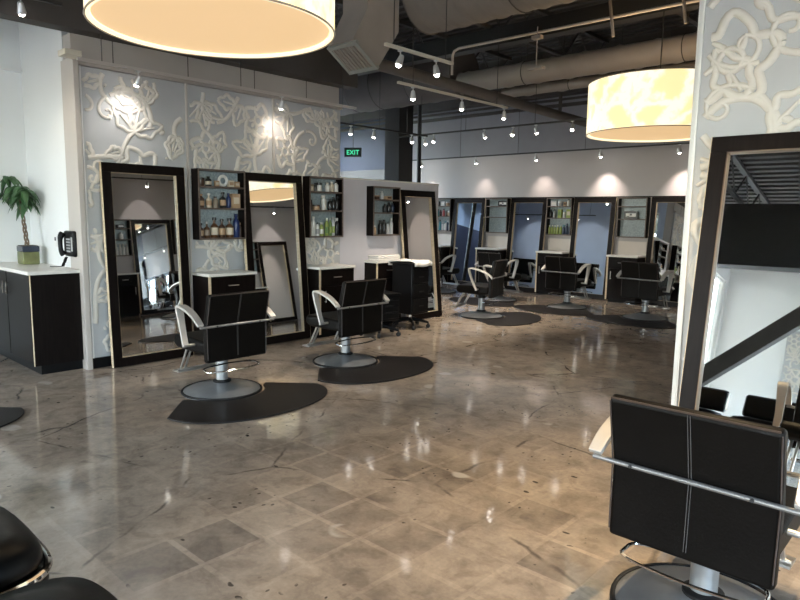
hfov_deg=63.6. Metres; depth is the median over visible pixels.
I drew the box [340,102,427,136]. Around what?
track rail
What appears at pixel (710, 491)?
chair
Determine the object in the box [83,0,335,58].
drum pendant
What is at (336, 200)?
bottle
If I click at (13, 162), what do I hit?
wall
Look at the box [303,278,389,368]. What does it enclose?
chair
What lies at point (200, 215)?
cubby shelf
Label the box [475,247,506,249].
countertop
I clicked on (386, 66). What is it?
diagonal pipe
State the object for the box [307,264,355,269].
countertop
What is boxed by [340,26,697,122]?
trim
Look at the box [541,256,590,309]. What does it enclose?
chair
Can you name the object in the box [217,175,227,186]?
paper roll
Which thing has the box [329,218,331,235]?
bottle
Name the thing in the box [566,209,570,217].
product box
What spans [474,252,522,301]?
chair
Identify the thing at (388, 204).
bottle
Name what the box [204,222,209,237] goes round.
bottle
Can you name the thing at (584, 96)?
trim
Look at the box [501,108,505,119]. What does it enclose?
track spotlight
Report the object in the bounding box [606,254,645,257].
countertop
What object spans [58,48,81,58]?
box
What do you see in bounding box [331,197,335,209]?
bottle
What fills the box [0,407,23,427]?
floor mat
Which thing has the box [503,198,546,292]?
leaning mirror
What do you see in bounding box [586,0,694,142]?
drum pendant
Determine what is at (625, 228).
cubby shelf
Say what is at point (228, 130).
carved panel
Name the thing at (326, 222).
bottle
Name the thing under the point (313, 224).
bottle
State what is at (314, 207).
jar
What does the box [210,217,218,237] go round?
bottle
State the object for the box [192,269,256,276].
countertop
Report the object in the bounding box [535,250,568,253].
countertop
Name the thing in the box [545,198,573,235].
cubby shelf
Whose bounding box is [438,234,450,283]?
base cabinet
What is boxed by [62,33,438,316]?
wall
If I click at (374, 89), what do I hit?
spiral duct
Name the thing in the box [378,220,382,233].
bottle
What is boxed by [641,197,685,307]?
leaning mirror
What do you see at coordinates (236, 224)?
bottle
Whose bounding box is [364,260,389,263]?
countertop
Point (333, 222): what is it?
bottle
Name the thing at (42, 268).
countertop
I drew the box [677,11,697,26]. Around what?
joist
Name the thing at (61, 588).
lounge chair
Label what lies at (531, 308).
floor mat
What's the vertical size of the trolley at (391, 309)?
0.537 m
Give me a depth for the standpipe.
13.49 m
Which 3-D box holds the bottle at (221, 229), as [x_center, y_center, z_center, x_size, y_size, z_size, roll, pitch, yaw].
[-1.923,-0.775,6.962,0.074,0.200,0.076,8,10,42]
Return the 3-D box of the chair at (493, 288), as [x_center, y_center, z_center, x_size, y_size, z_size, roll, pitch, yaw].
[1.196,-0.185,9.720,0.756,0.870,0.732,5,8,26]
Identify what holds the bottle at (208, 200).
on the cubby shelf at (200, 215)
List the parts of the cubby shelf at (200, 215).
panel, panel, panel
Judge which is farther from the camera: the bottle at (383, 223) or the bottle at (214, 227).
the bottle at (383, 223)
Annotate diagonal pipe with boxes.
[377,25,586,126]
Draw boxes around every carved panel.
[78,65,189,357]
[187,84,271,271]
[274,99,339,264]
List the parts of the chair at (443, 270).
backrest, plate, armrest, seat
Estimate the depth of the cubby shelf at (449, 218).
14.43 m
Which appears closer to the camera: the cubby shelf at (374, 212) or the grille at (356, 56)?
the grille at (356, 56)
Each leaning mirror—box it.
[99,162,193,367]
[243,172,310,344]
[400,189,441,318]
[447,198,485,283]
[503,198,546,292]
[569,197,617,299]
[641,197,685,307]
[678,131,799,487]
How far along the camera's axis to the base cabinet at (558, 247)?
12.53 m
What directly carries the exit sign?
hanging from the ceiling
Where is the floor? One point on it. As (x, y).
(474, 475)
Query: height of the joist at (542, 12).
0.556 m
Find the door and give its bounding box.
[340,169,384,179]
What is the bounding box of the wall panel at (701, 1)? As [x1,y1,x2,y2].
[671,0,702,404]
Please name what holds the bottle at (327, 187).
on the cubby shelf at (320, 215)
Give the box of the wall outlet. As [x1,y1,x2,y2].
[54,236,57,246]
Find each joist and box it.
[335,0,511,67]
[474,9,608,55]
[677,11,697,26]
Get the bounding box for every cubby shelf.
[191,168,245,239]
[303,176,342,237]
[366,186,399,235]
[438,199,453,230]
[485,198,510,232]
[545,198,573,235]
[616,197,650,237]
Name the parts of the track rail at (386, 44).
hanger rod, hanger rod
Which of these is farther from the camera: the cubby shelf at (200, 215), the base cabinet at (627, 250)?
the base cabinet at (627, 250)
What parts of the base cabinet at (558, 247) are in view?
door, drawer, splash panel, panel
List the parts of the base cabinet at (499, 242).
door, drawer, splash panel, panel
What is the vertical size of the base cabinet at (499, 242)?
1.090 m
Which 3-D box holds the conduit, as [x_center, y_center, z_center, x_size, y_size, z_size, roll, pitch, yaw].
[2.811,-2.785,6.458,5.917,0.480,0.127,8,10,42]
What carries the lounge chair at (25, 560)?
on the floor
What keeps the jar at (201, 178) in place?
on the cubby shelf at (200, 215)
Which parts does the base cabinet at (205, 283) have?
panel, drawer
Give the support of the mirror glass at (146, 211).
attached to the leaning mirror at (144, 215)
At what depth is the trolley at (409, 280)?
8.53 m
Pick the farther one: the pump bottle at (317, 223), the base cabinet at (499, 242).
the base cabinet at (499, 242)
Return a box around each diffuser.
[327,0,398,74]
[589,126,690,139]
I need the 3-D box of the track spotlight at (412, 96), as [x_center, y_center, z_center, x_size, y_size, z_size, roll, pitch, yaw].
[0.146,-2.319,7.262,0.072,0.150,0.072,8,10,42]
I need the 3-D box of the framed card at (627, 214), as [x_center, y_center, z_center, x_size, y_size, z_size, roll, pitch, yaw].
[4.146,-1.525,11.579,0.260,0.135,0.015,8,10,42]
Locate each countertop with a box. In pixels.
[0,262,79,275]
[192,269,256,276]
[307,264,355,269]
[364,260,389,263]
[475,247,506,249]
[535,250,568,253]
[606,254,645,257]
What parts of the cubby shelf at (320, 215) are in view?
panel, panel, panel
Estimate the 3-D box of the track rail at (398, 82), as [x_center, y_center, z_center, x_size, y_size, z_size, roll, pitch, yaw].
[0.717,-3.290,7.730,0.032,1.670,2.140,8,10,42]
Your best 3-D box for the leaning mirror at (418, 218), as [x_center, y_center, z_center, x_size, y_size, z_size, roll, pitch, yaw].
[0.306,-0.655,9.385,0.238,1.854,0.760,8,10,42]
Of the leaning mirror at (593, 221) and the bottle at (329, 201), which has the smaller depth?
the bottle at (329, 201)
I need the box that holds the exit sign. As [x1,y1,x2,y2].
[344,148,361,156]
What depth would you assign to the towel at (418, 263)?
8.52 m
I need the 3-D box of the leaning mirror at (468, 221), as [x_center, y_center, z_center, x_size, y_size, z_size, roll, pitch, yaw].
[1.445,-1.259,14.025,0.840,1.875,0.224,8,10,42]
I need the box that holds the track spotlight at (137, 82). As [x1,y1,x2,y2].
[133,70,141,86]
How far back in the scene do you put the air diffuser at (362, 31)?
6.53 m
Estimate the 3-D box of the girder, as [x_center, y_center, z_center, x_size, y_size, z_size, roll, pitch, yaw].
[0.625,-3.666,9.433,13.500,0.230,0.180,8,10,42]
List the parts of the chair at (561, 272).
backrest, pump lever, plate, post, seat, armrest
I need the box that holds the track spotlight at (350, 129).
[348,125,352,134]
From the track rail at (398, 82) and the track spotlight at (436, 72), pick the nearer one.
the track spotlight at (436, 72)
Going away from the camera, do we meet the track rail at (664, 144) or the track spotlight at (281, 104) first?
the track spotlight at (281, 104)
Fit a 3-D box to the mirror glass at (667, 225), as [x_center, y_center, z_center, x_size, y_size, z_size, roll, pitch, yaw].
[4.665,-0.825,11.088,0.660,1.700,0.005,8,5,42]
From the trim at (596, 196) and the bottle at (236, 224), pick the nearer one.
the bottle at (236, 224)
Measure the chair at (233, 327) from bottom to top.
0.870 m
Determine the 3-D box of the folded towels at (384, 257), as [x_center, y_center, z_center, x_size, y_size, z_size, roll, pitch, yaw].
[-0.215,-0.583,8.820,0.202,0.069,0.446,8,10,42]
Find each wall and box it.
[0,19,31,261]
[18,22,70,267]
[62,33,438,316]
[340,93,689,255]
[674,0,799,405]
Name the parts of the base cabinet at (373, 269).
panel, drawer, door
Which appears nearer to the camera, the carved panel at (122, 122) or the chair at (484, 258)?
the carved panel at (122, 122)
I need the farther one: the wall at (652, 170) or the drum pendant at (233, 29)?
the wall at (652, 170)
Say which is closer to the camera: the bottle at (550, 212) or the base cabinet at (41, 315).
the base cabinet at (41, 315)
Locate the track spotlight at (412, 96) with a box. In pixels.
[410,87,415,100]
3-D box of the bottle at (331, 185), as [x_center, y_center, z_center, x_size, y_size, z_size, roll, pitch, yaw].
[-0.852,-1.409,8.036,0.060,0.125,0.062,8,10,42]
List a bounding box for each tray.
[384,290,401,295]
[390,261,414,264]
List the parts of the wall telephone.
coiled cord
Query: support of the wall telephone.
attached to the wall at (39, 46)
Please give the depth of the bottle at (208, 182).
6.76 m
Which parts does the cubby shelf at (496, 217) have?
panel, panel, panel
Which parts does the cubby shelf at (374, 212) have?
panel, panel, panel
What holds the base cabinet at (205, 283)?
on the floor
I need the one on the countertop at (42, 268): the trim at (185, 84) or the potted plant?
the potted plant
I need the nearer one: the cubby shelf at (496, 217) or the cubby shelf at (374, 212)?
the cubby shelf at (374, 212)
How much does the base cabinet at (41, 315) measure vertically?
0.920 m
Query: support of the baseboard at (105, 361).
attached to the wall at (123, 54)
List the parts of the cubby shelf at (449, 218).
panel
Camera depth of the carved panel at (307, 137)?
7.86 m
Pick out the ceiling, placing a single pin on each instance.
(674, 21)
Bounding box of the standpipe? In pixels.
[417,104,421,182]
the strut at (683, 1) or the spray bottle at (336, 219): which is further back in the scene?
the spray bottle at (336, 219)
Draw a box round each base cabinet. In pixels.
[0,270,83,374]
[192,269,256,330]
[307,264,355,337]
[364,260,400,323]
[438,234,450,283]
[475,236,507,282]
[535,238,570,296]
[605,241,646,303]
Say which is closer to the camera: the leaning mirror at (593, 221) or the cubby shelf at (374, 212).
the cubby shelf at (374, 212)
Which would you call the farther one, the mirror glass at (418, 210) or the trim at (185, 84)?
the mirror glass at (418, 210)
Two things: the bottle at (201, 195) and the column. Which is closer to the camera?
the bottle at (201, 195)
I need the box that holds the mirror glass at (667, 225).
[651,203,684,301]
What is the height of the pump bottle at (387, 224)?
0.170 m
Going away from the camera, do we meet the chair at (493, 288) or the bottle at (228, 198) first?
the bottle at (228, 198)
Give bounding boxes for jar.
[200,177,203,185]
[312,205,319,209]
[316,183,321,190]
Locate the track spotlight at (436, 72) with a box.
[433,60,439,76]
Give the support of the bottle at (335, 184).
on the cubby shelf at (320, 215)
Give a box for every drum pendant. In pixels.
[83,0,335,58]
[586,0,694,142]
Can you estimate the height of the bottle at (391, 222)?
0.220 m
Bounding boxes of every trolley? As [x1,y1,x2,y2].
[360,290,401,338]
[390,261,429,329]
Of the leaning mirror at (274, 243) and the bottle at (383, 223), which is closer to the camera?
the leaning mirror at (274, 243)
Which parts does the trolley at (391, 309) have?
drawer, drawer, drawer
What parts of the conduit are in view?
bracket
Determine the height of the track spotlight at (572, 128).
0.150 m
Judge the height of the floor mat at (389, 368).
0.012 m
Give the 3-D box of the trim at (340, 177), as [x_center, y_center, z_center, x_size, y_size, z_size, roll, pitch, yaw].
[-0.143,-1.659,9.039,0.150,0.020,1.993,8,10,42]
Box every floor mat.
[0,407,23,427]
[167,382,327,423]
[318,356,432,383]
[449,297,513,306]
[477,312,541,325]
[514,305,593,315]
[586,315,676,328]
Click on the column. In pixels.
(398, 151)
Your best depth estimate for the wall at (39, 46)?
6.40 m
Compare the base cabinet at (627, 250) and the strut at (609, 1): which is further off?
the base cabinet at (627, 250)
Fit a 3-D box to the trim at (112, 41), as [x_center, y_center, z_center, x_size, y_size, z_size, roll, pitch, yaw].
[-1.916,-2.415,6.919,0.003,0.230,2.328,8,10,42]
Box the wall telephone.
[50,231,76,266]
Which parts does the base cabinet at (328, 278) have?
panel, door, drawer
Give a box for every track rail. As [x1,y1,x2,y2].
[35,0,62,5]
[76,31,356,109]
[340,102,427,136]
[384,0,453,64]
[397,19,507,108]
[398,14,622,137]
[413,32,689,160]
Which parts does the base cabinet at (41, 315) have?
door, door, panel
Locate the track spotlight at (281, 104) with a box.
[278,96,283,109]
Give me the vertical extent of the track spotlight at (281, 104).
0.144 m
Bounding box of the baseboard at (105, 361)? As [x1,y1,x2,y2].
[93,352,194,368]
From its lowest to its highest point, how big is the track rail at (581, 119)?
1.670 m
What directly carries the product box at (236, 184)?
on the cubby shelf at (200, 215)
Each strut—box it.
[608,0,614,36]
[682,0,686,23]
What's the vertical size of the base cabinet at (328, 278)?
0.870 m
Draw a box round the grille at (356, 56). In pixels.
[327,39,378,74]
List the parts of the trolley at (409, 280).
drawer, drawer, drawer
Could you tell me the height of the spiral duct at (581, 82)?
1.193 m
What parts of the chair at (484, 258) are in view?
backrest, plate, seat, armrest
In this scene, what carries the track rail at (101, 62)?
hanging from the ceiling
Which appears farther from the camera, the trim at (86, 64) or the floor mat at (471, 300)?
the floor mat at (471, 300)
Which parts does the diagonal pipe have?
hanger rod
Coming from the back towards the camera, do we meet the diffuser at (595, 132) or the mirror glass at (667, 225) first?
the mirror glass at (667, 225)
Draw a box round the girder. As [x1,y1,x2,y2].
[358,0,699,75]
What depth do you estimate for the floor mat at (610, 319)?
9.32 m
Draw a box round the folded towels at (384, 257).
[368,254,399,260]
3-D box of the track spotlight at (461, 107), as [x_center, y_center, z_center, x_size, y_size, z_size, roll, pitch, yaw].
[0.758,-2.396,7.917,0.072,0.150,0.072,8,10,42]
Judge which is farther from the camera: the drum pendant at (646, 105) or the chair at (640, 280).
the chair at (640, 280)
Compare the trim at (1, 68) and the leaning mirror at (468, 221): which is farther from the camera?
the leaning mirror at (468, 221)
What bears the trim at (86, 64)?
attached to the wall at (123, 54)
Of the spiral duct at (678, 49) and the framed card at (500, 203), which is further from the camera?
the framed card at (500, 203)
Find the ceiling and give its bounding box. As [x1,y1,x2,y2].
[335,0,698,64]
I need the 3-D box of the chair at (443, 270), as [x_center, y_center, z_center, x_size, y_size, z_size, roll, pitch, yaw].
[0.809,-0.590,12.756,0.756,0.870,0.732,-6,10,-41]
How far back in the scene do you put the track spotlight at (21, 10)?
5.13 m
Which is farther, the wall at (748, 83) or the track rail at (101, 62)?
the track rail at (101, 62)
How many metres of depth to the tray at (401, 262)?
8.55 m
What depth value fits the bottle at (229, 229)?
7.00 m
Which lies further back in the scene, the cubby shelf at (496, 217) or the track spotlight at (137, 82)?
the cubby shelf at (496, 217)
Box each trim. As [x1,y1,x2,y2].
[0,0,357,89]
[0,66,22,72]
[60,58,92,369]
[78,61,341,109]
[112,41,306,97]
[184,83,274,330]
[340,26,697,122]
[340,95,587,131]
[340,177,438,184]
[438,196,685,198]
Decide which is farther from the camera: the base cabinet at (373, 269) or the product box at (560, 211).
the product box at (560, 211)
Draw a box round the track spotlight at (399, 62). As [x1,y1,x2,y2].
[395,49,403,67]
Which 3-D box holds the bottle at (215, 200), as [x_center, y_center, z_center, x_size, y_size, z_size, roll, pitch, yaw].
[-1.966,-1.043,6.875,0.058,0.120,0.060,8,10,42]
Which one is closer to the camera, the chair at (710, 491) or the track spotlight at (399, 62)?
the chair at (710, 491)
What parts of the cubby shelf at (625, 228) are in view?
panel, panel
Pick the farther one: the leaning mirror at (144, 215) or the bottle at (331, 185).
the bottle at (331, 185)
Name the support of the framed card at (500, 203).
on the cubby shelf at (496, 217)
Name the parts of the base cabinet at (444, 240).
splash panel, panel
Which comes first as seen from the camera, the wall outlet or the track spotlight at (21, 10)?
the track spotlight at (21, 10)
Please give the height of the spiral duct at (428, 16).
1.148 m
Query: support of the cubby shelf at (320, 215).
attached to the carved panel at (307, 137)
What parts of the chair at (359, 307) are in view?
seat, armrest, plate, post, pump lever, backrest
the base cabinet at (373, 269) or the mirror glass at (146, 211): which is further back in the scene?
the base cabinet at (373, 269)
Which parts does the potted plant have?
pot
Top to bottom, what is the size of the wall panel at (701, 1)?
4.600 m
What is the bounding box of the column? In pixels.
[385,105,412,181]
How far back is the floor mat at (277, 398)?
5.03 m
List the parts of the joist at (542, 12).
web rod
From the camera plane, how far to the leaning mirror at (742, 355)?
3.57 m
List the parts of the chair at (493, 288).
seat, armrest, plate, post, armrest, backrest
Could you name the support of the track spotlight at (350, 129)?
attached to the track rail at (379, 128)
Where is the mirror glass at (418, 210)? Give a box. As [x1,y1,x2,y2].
[405,197,435,311]
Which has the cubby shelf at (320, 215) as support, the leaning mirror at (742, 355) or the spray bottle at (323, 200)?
the spray bottle at (323, 200)
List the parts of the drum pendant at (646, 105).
lamp shade, hanging rod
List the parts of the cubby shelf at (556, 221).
panel, panel, panel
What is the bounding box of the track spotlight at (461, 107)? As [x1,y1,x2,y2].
[459,98,463,110]
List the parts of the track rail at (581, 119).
hanger rod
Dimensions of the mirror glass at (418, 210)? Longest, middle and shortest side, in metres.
1.680 x 0.580 x 0.006 m
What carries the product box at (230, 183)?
on the cubby shelf at (200, 215)
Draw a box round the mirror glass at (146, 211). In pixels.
[111,173,180,356]
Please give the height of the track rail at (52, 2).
1.420 m
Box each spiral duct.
[339,39,478,115]
[402,0,574,34]
[456,13,696,94]
[501,36,694,96]
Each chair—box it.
[0,506,52,593]
[0,577,117,599]
[173,290,275,400]
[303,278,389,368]
[438,249,459,293]
[450,259,508,319]
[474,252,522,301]
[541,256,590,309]
[589,394,799,599]
[616,261,673,321]
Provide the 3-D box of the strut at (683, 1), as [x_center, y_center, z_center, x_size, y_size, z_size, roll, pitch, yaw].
[2.785,-3.310,6.347,0.159,1.154,0.034,8,10,42]
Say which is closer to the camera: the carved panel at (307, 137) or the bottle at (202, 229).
the bottle at (202, 229)
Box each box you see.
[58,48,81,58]
[227,180,233,186]
[229,194,239,207]
[234,182,239,186]
[551,201,557,205]
[558,209,562,217]
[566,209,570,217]
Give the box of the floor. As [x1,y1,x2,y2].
[0,284,799,599]
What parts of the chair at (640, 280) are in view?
backrest, pump lever, plate, post, seat, armrest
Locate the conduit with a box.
[451,0,699,74]
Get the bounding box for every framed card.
[498,201,506,205]
[624,211,637,218]
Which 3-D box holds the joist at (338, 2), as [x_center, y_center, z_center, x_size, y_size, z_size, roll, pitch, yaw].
[-4.301,-3.664,5.773,0.080,0.556,19.009,8,10,42]
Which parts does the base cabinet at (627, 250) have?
door, drawer, splash panel, panel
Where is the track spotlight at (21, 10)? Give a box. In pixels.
[17,0,26,16]
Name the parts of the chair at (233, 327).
seat, armrest, post, plate, pump lever, backrest, armrest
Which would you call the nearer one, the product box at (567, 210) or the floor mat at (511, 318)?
the floor mat at (511, 318)
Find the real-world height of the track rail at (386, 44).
1.670 m
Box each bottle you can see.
[200,194,203,207]
[201,223,203,237]
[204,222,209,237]
[205,176,211,185]
[206,193,211,207]
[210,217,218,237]
[213,196,218,207]
[218,219,225,237]
[220,192,225,207]
[225,218,233,237]
[226,193,230,207]
[233,214,239,236]
[311,217,315,235]
[316,222,319,235]
[319,222,323,235]
[321,195,325,209]
[325,183,329,191]
[325,218,328,235]
[328,199,331,209]
[329,182,333,191]
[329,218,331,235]
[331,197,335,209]
[332,217,334,235]
[334,182,337,191]
[335,197,338,209]
[335,218,338,235]
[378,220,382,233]
[382,220,385,233]
[386,222,389,233]
[387,202,390,212]
[389,218,392,233]
[549,209,552,217]
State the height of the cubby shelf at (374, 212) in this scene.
0.660 m
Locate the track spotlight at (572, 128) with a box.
[570,121,574,130]
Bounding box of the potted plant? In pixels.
[0,176,40,264]
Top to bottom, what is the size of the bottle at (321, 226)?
0.165 m
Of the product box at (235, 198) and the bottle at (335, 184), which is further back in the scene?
the bottle at (335, 184)
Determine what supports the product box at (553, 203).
on the cubby shelf at (556, 221)
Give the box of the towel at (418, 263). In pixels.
[388,259,431,266]
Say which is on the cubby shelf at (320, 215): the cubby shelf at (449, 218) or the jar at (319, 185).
the jar at (319, 185)
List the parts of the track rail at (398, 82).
hanger rod, hanger rod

